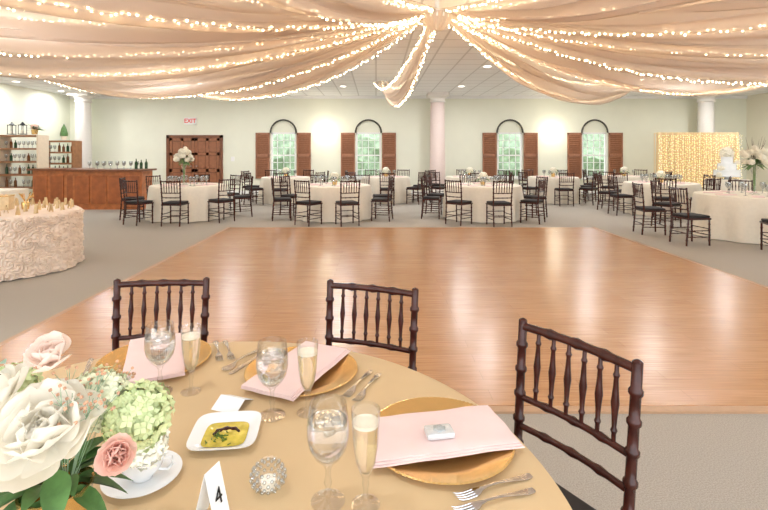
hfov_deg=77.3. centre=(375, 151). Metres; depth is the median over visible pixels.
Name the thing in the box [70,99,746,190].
wall
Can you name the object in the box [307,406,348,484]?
water
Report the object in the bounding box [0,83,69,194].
wall
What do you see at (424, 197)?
cushion
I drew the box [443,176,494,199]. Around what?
banquet table
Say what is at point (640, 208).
cushion
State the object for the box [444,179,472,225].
chair
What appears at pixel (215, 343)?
fork
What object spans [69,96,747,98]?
trim
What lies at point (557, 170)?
chair
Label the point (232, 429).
dish
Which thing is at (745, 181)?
chair
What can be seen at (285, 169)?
flower centerpiece
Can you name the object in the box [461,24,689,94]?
string light
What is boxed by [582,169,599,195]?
chair
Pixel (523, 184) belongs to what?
chair
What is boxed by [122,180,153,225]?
chair
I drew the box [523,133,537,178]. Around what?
shutter
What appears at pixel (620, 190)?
chair
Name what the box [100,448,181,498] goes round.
saucer
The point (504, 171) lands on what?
chair
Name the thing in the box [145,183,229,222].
banquet table
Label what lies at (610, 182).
chair
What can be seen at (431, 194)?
cushion
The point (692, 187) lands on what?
banquet table
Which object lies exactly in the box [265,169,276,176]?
chair
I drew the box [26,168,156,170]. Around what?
countertop
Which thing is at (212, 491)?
table number card
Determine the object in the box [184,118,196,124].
exit sign
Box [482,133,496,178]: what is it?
shutter
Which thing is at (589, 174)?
chair
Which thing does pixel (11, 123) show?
lantern
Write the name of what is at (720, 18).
drape
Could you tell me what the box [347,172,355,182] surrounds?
chair
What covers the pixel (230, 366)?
spoon
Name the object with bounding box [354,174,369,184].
chair
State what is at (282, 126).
window
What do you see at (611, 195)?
cushion
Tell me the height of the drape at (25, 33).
0.998 m
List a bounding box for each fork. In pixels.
[213,341,222,360]
[223,340,234,359]
[341,370,372,396]
[352,373,380,401]
[451,487,535,509]
[453,473,532,500]
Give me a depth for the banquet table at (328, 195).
10.28 m
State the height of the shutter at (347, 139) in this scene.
1.630 m
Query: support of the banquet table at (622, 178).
on the floor
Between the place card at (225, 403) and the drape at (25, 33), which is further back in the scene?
the drape at (25, 33)
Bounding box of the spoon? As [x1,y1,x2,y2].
[222,348,260,370]
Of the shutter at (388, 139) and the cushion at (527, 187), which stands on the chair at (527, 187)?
the cushion at (527, 187)
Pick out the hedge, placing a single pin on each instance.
(287, 151)
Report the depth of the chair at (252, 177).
11.09 m
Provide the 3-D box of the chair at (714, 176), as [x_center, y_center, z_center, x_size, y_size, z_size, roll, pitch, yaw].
[8.158,1.034,12.018,0.456,0.934,0.429,0,0,0]
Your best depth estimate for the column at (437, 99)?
16.18 m
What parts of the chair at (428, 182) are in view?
backrest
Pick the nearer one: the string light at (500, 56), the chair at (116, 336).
the chair at (116, 336)
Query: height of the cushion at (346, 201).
0.040 m
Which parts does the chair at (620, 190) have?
backrest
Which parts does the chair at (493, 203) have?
leg, seat, backrest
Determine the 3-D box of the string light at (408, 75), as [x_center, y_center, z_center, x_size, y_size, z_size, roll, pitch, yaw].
[0.470,-1.383,9.689,0.071,0.935,6.249,0,0,-5]
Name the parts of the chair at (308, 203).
backrest, seat, leg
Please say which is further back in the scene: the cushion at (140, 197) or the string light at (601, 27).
the cushion at (140, 197)
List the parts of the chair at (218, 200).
seat, backrest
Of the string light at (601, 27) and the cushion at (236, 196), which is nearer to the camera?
the string light at (601, 27)
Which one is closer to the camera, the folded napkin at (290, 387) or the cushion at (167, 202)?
the folded napkin at (290, 387)
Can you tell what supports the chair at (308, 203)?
on the floor
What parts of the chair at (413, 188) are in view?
backrest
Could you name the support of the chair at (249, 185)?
on the floor
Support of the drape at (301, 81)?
hanging from the hub
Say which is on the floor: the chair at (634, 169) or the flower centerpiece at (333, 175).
the chair at (634, 169)
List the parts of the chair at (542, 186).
leg, seat, leg, backrest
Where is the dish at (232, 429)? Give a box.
[186,411,260,450]
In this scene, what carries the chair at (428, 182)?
on the floor
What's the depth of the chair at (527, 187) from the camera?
13.79 m
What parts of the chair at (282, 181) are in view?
backrest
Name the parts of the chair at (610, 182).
backrest, seat, leg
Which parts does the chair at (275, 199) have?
backrest, seat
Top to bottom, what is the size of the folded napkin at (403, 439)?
0.015 m
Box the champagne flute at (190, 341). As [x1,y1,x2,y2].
[180,332,200,387]
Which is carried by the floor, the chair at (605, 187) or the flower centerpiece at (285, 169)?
the chair at (605, 187)
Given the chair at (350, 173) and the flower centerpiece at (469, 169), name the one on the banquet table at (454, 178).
the flower centerpiece at (469, 169)
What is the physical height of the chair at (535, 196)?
0.934 m
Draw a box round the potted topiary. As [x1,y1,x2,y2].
[60,124,67,139]
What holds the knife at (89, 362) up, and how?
on the banquet table at (282, 434)
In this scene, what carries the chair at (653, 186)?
on the floor
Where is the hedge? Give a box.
[273,134,603,175]
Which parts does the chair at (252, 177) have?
backrest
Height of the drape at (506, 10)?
0.869 m
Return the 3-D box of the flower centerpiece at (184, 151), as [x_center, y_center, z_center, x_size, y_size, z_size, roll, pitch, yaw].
[-4.430,0.239,10.986,0.470,1.022,0.493,0,0,7]
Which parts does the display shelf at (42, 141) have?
shelf, shelf, shelf, shelf, shelf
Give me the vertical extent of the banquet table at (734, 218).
0.750 m
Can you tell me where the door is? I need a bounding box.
[166,135,222,182]
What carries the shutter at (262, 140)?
attached to the window at (282, 126)
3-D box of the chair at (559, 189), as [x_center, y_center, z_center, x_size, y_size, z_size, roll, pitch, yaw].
[5.260,1.034,13.415,0.429,0.934,0.456,0,0,1]
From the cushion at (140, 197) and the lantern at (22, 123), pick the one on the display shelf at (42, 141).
the lantern at (22, 123)
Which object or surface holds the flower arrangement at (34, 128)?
on the display shelf at (42, 141)
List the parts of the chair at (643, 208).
leg, backrest, leg, seat, leg, leg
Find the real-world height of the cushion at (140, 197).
0.040 m
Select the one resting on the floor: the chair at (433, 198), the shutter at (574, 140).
the chair at (433, 198)
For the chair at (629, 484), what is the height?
0.934 m
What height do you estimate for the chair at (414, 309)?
0.934 m
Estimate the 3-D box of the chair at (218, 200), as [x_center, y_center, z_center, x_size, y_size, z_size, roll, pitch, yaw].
[-3.327,1.034,10.366,0.456,0.934,0.429,0,0,38]
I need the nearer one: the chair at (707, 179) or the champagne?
the champagne
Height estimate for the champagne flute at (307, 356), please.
0.205 m
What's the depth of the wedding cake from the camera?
13.04 m
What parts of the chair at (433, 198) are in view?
backrest, leg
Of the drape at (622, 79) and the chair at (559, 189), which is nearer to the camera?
the drape at (622, 79)
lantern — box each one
[7,122,16,134]
[18,122,26,134]
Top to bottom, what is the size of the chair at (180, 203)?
0.934 m
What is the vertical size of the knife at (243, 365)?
0.003 m
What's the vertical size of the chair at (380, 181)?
0.934 m
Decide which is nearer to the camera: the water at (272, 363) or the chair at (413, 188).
the water at (272, 363)
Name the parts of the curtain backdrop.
frame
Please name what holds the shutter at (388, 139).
attached to the window at (368, 126)
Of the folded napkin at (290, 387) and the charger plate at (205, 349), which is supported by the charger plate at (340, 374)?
the folded napkin at (290, 387)
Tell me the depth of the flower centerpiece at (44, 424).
0.85 m
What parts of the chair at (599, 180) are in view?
backrest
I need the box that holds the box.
[0,194,14,209]
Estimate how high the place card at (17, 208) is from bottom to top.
0.100 m
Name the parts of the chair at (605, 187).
backrest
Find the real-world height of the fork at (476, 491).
0.010 m
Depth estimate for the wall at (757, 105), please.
16.57 m
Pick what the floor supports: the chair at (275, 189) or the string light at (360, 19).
the chair at (275, 189)
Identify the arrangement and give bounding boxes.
[18,192,33,208]
[28,123,43,134]
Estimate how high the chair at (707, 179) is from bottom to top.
0.934 m
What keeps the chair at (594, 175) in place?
on the floor
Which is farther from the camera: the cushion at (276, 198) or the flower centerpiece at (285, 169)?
the flower centerpiece at (285, 169)
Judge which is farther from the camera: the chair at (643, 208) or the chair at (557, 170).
the chair at (557, 170)
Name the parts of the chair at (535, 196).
backrest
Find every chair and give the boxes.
[111,277,209,350]
[119,177,144,219]
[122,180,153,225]
[145,175,160,196]
[160,180,188,226]
[193,174,209,182]
[207,178,235,222]
[227,174,240,210]
[234,176,253,216]
[241,171,259,201]
[243,172,263,204]
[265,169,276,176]
[271,177,291,220]
[273,173,288,206]
[279,175,296,215]
[294,180,322,226]
[303,170,313,182]
[310,174,325,182]
[315,172,324,182]
[325,279,418,370]
[335,180,359,226]
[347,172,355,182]
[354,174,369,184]
[371,178,393,221]
[373,175,392,213]
[379,173,394,205]
[397,169,409,175]
[406,172,425,204]
[413,170,430,201]
[420,177,439,218]
[425,175,443,214]
[428,170,444,192]
[429,171,444,202]
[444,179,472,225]
[459,174,475,182]
[486,180,512,226]
[497,174,513,183]
[498,170,506,182]
[509,171,512,183]
[513,317,643,509]
[518,171,537,194]
[520,179,545,224]
[522,169,532,185]
[523,176,547,216]
[554,173,574,205]
[556,170,567,175]
[579,172,599,204]
[580,170,596,201]
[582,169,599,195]
[596,173,618,210]
[599,171,618,200]
[607,175,633,215]
[613,173,627,202]
[632,182,666,234]
[634,169,646,175]
[650,179,681,228]
[653,178,676,218]
[668,186,710,245]
[689,178,720,211]
[702,174,715,190]
[728,179,752,190]
[760,218,767,249]
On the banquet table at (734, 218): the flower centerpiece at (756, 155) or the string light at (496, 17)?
the flower centerpiece at (756, 155)
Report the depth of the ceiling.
12.71 m
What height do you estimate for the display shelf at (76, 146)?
1.855 m
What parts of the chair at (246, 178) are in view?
backrest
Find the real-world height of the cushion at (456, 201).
0.040 m
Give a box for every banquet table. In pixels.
[0,204,84,281]
[0,341,571,509]
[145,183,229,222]
[258,176,310,204]
[296,183,374,222]
[361,176,410,203]
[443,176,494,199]
[443,182,525,222]
[525,176,580,203]
[599,175,648,200]
[620,181,702,216]
[690,190,767,244]
[704,178,750,190]
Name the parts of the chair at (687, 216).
leg, backrest, leg, seat, leg, leg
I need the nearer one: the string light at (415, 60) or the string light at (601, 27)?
the string light at (601, 27)
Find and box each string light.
[0,22,401,56]
[321,15,423,28]
[374,25,426,89]
[394,0,432,12]
[398,33,432,106]
[445,0,496,12]
[453,20,576,77]
[453,28,511,73]
[458,15,498,21]
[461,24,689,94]
[463,19,742,36]
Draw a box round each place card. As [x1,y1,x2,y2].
[15,207,20,214]
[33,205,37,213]
[211,394,253,411]
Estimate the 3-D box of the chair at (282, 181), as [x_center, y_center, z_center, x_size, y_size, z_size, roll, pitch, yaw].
[-2.030,1.034,11.483,0.456,0.934,0.429,0,0,25]
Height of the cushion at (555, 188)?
0.040 m
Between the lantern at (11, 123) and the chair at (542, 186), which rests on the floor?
the chair at (542, 186)
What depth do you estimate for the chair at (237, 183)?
12.02 m
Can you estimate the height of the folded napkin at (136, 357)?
0.015 m
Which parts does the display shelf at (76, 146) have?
shelf, shelf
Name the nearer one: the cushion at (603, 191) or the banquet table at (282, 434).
the banquet table at (282, 434)
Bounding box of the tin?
[424,423,454,439]
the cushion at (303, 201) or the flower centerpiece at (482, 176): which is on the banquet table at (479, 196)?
the flower centerpiece at (482, 176)
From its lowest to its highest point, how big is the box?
0.187 m
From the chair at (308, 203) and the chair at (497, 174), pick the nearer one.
the chair at (308, 203)
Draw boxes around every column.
[66,92,98,167]
[426,92,448,192]
[689,95,718,132]
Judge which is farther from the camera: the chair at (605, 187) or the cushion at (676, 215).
the chair at (605, 187)
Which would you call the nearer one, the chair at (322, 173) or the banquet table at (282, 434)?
the banquet table at (282, 434)
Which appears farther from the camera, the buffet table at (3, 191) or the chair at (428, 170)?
the chair at (428, 170)
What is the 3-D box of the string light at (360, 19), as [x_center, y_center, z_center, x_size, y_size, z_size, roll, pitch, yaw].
[-1.030,-1.471,2.966,0.090,0.746,6.614,0,0,29]
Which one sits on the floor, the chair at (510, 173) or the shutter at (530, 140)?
the chair at (510, 173)
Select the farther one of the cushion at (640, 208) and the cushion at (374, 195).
the cushion at (374, 195)
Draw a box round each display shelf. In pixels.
[0,135,48,201]
[49,140,81,167]
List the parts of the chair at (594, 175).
backrest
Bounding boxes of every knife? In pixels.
[80,358,93,379]
[229,356,256,374]
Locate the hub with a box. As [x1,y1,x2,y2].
[421,0,452,31]
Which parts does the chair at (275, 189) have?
backrest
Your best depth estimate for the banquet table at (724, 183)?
12.79 m
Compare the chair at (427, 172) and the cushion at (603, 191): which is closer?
the cushion at (603, 191)
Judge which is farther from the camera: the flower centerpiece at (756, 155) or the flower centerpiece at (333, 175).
the flower centerpiece at (333, 175)
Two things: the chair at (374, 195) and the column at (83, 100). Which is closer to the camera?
the chair at (374, 195)
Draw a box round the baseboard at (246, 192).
[227,191,597,193]
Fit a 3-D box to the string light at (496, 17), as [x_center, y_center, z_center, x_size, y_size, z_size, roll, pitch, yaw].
[2.659,-1.476,2.989,3.322,0.728,5.757,0,0,0]
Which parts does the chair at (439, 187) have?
backrest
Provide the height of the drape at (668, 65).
1.053 m
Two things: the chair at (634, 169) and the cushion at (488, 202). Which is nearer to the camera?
the cushion at (488, 202)
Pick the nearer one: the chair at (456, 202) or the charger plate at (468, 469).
the charger plate at (468, 469)
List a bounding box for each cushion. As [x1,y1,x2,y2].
[122,196,143,199]
[125,200,152,203]
[163,200,188,203]
[208,198,232,201]
[235,195,249,197]
[245,187,262,189]
[275,197,290,200]
[281,194,296,196]
[297,200,321,203]
[336,200,357,203]
[371,197,390,200]
[373,194,389,196]
[407,186,420,188]
[423,196,439,198]
[427,193,443,195]
[447,199,471,203]
[487,201,510,204]
[520,199,542,202]
[522,186,537,188]
[523,195,544,197]
[555,188,572,189]
[555,482,595,509]
[579,187,597,188]
[599,190,616,192]
[610,194,632,196]
[636,206,665,210]
[653,196,673,199]
[654,201,680,205]
[672,213,709,217]
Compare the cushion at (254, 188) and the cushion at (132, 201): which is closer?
the cushion at (132, 201)
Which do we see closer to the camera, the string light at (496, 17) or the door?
the string light at (496, 17)
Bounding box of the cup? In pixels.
[122,448,174,482]
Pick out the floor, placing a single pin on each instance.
(699, 332)
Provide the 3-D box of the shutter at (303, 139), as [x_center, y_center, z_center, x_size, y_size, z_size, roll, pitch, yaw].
[-2.570,0.130,17.070,0.500,1.630,0.050,0,0,0]
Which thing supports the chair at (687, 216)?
on the floor
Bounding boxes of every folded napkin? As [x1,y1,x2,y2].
[123,333,184,383]
[241,341,349,400]
[372,405,524,468]
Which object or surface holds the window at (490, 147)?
in the wall at (124, 131)
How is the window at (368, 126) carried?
in the wall at (124, 131)
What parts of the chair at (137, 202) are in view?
leg, backrest, leg, seat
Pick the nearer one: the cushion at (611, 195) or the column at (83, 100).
the cushion at (611, 195)
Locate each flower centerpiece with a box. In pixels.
[0,331,175,509]
[173,142,193,182]
[282,167,291,175]
[327,172,341,184]
[382,167,389,176]
[465,167,473,176]
[476,172,490,184]
[548,167,557,176]
[618,167,628,175]
[652,171,667,182]
[739,139,767,191]
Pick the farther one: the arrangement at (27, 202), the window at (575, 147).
the window at (575, 147)
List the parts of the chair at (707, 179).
backrest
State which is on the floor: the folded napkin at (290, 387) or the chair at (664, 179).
the chair at (664, 179)
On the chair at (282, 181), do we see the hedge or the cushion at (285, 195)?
the cushion at (285, 195)
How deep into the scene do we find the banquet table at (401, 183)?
13.98 m
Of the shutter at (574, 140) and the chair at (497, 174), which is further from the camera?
the shutter at (574, 140)
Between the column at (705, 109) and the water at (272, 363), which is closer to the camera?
the water at (272, 363)
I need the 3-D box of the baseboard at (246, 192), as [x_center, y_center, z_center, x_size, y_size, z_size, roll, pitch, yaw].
[1.150,1.440,17.090,24.100,0.120,0.020,0,0,0]
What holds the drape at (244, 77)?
hanging from the hub
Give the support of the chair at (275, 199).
on the floor
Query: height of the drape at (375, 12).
0.870 m
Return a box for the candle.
[261,473,274,491]
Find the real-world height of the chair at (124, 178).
0.934 m
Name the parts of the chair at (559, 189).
backrest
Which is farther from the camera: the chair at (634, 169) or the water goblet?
the chair at (634, 169)
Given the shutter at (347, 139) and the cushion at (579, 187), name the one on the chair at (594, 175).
the cushion at (579, 187)
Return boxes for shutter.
[255,133,269,178]
[297,133,310,176]
[341,133,354,178]
[382,133,395,175]
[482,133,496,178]
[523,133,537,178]
[567,133,581,178]
[608,133,622,174]
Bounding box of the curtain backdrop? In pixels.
[654,132,741,189]
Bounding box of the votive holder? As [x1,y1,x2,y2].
[249,457,286,495]
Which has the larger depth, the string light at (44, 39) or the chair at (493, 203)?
the chair at (493, 203)
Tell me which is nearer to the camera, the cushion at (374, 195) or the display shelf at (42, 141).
the cushion at (374, 195)
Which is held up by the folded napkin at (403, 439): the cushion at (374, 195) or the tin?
the tin
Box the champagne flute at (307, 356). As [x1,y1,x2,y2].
[296,343,316,399]
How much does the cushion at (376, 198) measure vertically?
0.040 m
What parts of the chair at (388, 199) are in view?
backrest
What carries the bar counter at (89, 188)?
on the floor
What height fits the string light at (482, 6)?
0.393 m
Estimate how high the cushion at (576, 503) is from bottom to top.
0.040 m
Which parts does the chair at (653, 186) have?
backrest, seat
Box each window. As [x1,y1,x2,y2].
[255,119,310,178]
[341,119,395,179]
[482,119,537,179]
[567,119,622,179]
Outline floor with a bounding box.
[0,194,767,509]
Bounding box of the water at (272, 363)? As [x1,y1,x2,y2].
[256,340,287,390]
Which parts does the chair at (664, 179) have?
backrest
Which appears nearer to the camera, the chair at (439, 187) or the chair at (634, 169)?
the chair at (439, 187)
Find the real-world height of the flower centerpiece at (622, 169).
0.303 m
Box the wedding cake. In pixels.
[713,147,740,179]
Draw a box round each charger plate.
[94,339,211,380]
[244,346,357,396]
[375,397,514,484]
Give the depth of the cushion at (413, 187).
13.78 m
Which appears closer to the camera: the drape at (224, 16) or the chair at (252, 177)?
the drape at (224, 16)
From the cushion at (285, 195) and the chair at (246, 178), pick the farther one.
the chair at (246, 178)
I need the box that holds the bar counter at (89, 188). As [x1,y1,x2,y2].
[26,168,156,209]
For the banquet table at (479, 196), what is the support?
on the floor
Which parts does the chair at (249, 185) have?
backrest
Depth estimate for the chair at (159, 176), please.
11.67 m
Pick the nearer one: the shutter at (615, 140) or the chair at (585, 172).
the chair at (585, 172)
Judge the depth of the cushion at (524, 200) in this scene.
10.09 m
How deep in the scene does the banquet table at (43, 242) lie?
5.81 m
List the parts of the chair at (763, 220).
leg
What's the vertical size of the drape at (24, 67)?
0.994 m
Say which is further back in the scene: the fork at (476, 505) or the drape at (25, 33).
the drape at (25, 33)
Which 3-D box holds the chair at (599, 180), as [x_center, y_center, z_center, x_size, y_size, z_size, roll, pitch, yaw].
[6.009,1.034,12.472,0.456,0.934,0.429,0,0,41]
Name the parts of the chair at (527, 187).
backrest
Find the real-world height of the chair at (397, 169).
0.934 m
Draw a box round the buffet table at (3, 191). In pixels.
[0,188,28,203]
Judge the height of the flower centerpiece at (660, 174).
0.303 m
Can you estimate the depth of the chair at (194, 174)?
12.36 m
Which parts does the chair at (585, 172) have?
backrest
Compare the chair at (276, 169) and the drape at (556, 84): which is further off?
the chair at (276, 169)
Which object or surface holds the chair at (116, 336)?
on the floor
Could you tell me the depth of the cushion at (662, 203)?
9.55 m
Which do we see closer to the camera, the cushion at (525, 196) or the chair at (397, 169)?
the cushion at (525, 196)
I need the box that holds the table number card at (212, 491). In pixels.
[196,461,229,509]
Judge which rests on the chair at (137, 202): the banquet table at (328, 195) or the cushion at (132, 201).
the cushion at (132, 201)
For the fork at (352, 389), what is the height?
0.010 m
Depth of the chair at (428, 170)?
15.17 m
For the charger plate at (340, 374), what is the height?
0.018 m
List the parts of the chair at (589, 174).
backrest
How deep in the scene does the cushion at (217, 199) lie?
10.26 m
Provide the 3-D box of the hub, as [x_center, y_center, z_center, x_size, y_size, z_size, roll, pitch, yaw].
[0.790,-1.780,6.200,0.421,0.440,0.421,0,0,0]
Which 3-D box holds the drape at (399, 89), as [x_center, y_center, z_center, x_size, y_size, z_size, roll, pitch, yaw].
[0.478,-1.418,9.566,0.434,1.005,6.601,0,0,-6]
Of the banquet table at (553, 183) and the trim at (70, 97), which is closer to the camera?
the banquet table at (553, 183)
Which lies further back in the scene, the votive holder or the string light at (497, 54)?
the string light at (497, 54)
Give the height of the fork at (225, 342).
0.010 m
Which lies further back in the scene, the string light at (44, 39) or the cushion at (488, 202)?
the cushion at (488, 202)
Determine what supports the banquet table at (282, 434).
on the floor
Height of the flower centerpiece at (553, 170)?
0.303 m
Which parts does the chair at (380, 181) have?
backrest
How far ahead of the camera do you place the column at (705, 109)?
16.11 m
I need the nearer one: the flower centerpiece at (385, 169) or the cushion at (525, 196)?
the cushion at (525, 196)
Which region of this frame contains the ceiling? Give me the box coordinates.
[0,0,767,95]
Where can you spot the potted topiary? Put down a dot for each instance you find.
(63, 133)
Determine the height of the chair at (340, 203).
0.934 m
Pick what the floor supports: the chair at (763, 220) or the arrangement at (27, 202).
the chair at (763, 220)
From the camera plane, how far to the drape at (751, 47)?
5.34 m
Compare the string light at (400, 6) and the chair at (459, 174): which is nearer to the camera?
the string light at (400, 6)
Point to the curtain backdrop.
(689, 156)
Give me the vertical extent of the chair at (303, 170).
0.934 m
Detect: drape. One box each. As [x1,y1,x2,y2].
[0,0,411,33]
[0,7,401,58]
[0,15,420,81]
[44,16,419,98]
[195,18,422,100]
[257,0,438,28]
[374,25,435,106]
[440,0,717,21]
[448,19,629,104]
[452,14,767,85]
[452,15,767,95]
[455,14,767,58]
[460,0,767,39]
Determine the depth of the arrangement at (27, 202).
6.28 m
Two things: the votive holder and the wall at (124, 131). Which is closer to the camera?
the votive holder
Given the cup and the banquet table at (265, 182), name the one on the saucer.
the cup
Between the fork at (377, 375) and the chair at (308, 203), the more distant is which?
the chair at (308, 203)
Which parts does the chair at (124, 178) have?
backrest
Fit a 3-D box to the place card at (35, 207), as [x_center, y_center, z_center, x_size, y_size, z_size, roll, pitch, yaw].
[-4.144,0.700,5.850,0.030,0.100,0.046,0,0,0]
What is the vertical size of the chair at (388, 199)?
0.934 m
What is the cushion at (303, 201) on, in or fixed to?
on the chair at (308, 203)
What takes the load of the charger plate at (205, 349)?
on the banquet table at (282, 434)
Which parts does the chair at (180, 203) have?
leg, backrest, seat, leg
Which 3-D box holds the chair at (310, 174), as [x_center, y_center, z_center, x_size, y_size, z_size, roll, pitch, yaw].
[-1.395,1.034,12.134,0.429,0.934,0.456,0,0,-29]
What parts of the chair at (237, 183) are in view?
backrest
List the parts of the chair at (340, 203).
leg, leg, seat, backrest, leg, leg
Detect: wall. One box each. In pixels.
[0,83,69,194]
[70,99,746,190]
[747,93,767,191]
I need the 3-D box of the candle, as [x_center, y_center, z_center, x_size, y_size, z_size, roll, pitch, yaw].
[-0.240,0.736,1.068,0.032,0.021,0.032,0,0,0]
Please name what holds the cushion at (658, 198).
on the chair at (664, 179)
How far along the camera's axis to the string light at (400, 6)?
5.24 m
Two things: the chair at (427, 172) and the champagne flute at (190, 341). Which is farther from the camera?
the chair at (427, 172)

